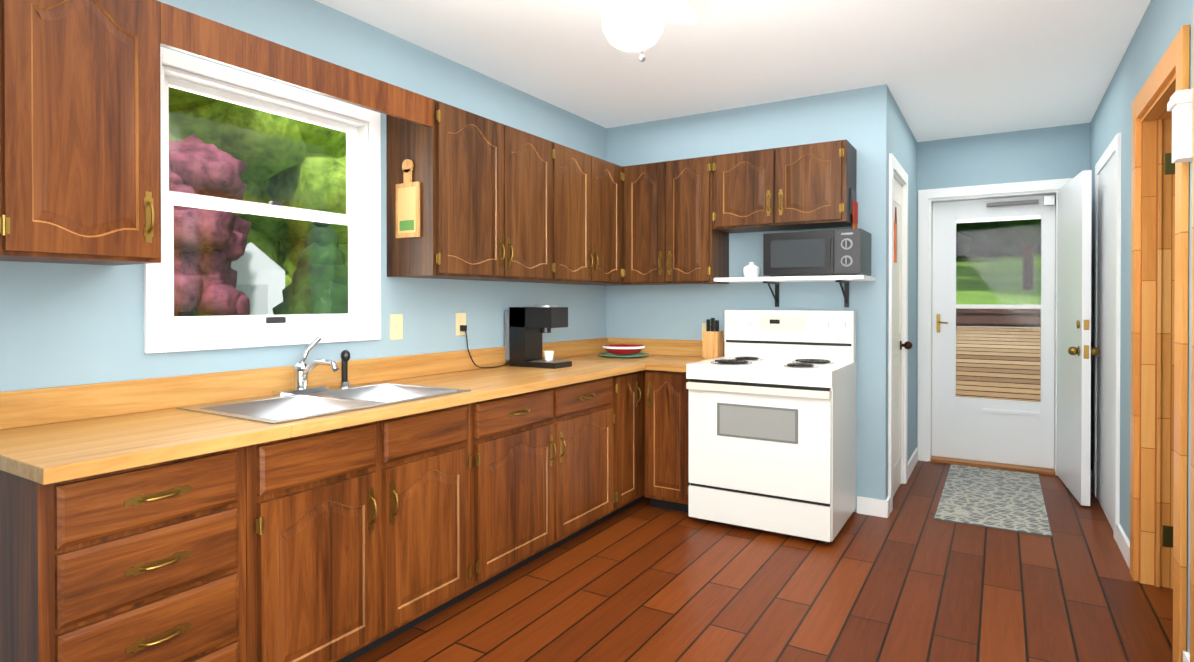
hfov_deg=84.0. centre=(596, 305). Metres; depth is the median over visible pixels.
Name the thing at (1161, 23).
wall
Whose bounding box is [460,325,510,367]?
cord
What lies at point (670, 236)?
upper cabinet
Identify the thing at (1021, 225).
tree
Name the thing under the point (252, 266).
shed
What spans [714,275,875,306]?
shelf
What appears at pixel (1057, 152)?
wall
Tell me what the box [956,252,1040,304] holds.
lawn
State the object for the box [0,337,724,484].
countertop
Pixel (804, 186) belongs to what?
upper cabinet
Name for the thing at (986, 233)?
tree
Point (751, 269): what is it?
lidded bowl
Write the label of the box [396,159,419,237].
cutting board
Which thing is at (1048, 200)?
door closer
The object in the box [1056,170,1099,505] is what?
open entry door
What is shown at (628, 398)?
base cabinet
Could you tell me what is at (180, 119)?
tree
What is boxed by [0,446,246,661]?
base cabinet
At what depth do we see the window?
2.55 m
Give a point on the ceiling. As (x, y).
(945, 69)
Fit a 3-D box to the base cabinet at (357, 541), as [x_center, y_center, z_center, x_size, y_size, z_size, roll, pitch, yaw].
[-0.968,0.790,2.388,0.624,0.823,0.915,0,0,31]
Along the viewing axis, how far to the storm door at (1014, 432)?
4.95 m
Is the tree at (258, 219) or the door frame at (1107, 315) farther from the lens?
the tree at (258, 219)
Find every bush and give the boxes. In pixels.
[169,139,250,316]
[272,211,347,314]
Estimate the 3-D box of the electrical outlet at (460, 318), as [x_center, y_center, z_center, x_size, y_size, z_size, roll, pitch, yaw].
[-0.702,0.095,3.423,0.008,0.116,0.072,0,0,31]
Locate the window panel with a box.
[169,89,351,316]
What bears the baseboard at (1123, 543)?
attached to the wall at (1161, 23)
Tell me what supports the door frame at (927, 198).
attached to the wall at (1057, 152)
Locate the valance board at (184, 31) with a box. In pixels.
[160,2,432,126]
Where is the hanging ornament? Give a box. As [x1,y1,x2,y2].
[894,207,896,262]
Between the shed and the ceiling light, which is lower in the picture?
the shed
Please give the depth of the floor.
2.73 m
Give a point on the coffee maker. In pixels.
(526, 328)
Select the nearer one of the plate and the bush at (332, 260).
the plate
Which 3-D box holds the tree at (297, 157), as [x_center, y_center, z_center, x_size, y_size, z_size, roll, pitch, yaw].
[-8.359,-5.262,16.907,8.083,12.418,8.625,0,0,31]
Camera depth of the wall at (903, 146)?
4.76 m
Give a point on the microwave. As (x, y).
(829, 252)
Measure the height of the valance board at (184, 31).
0.120 m
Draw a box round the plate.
[598,344,648,356]
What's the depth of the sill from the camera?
4.86 m
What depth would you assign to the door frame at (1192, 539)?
2.01 m
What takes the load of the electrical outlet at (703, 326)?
attached to the wall at (858, 120)
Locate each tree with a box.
[169,87,262,217]
[175,134,204,145]
[175,179,291,316]
[220,104,347,279]
[956,221,1040,256]
[956,231,972,257]
[998,219,1040,251]
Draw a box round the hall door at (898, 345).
[893,178,912,496]
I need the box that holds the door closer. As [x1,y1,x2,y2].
[987,196,1053,206]
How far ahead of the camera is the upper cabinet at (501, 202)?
3.06 m
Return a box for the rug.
[933,464,1052,536]
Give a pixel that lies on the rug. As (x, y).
(1013, 501)
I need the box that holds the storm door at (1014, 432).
[932,194,1054,468]
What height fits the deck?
2.670 m
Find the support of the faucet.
on the countertop
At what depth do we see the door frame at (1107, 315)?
3.68 m
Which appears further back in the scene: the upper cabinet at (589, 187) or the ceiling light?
the upper cabinet at (589, 187)
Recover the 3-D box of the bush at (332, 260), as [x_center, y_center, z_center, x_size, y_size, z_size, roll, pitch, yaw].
[-5.011,0.016,12.252,1.842,3.533,1.872,0,0,31]
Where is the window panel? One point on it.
(262, 214)
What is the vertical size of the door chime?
0.210 m
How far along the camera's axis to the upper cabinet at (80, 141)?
1.75 m
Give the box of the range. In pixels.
[686,310,856,543]
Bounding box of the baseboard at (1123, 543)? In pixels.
[1116,523,1129,568]
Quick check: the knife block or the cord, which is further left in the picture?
the cord
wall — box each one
[0,0,605,391]
[606,84,889,511]
[890,92,916,462]
[916,123,1089,446]
[1090,0,1193,653]
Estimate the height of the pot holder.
0.260 m
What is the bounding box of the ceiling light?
[602,0,696,61]
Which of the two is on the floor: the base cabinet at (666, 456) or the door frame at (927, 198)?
the base cabinet at (666, 456)
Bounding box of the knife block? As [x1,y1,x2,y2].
[702,318,722,358]
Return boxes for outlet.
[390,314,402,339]
[455,313,465,335]
[702,323,710,339]
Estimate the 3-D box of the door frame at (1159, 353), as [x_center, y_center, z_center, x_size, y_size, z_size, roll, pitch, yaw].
[2.197,0.148,2.518,0.142,2.105,0.970,0,0,31]
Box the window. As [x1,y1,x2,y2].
[143,47,380,353]
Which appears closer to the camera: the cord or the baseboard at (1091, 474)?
the cord
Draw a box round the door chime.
[1167,89,1192,162]
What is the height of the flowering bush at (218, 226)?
4.071 m
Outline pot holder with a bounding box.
[850,188,857,228]
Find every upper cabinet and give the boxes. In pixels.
[0,0,160,265]
[386,99,557,282]
[554,144,625,285]
[622,156,728,284]
[712,139,856,233]
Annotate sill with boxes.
[930,456,1054,475]
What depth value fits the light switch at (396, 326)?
3.05 m
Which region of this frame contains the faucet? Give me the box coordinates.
[272,337,350,396]
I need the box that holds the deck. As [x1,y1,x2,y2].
[956,243,1040,401]
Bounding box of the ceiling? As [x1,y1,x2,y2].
[315,0,1150,141]
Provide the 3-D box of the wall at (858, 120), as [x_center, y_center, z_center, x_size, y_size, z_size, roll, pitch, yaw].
[0.880,-0.030,4.268,1.830,2.440,0.120,0,0,31]
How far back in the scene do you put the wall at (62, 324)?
2.74 m
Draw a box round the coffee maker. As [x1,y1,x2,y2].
[505,305,571,368]
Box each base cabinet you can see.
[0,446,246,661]
[246,404,471,661]
[457,376,614,601]
[601,370,646,522]
[644,370,689,512]
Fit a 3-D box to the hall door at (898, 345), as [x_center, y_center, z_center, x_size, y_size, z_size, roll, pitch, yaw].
[1.889,0.196,4.157,0.114,1.974,0.606,0,0,31]
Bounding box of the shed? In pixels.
[231,242,288,314]
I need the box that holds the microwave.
[763,228,870,276]
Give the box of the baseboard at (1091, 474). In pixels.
[1090,469,1093,491]
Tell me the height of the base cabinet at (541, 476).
0.823 m
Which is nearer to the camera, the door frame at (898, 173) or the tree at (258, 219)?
the door frame at (898, 173)
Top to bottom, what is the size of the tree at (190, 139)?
4.440 m
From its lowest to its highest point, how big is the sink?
0.172 m
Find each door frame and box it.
[888,153,907,512]
[917,178,1071,475]
[1093,133,1120,540]
[1130,24,1189,661]
[1190,9,1193,661]
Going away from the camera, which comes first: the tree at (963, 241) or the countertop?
the countertop
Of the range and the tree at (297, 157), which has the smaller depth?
the range
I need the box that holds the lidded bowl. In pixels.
[743,262,759,276]
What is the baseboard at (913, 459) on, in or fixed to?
attached to the wall at (903, 146)
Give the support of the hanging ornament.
hanging from the hall door at (898, 345)
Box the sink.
[176,382,470,423]
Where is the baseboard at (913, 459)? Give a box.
[907,447,917,480]
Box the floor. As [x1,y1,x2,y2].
[351,460,1172,661]

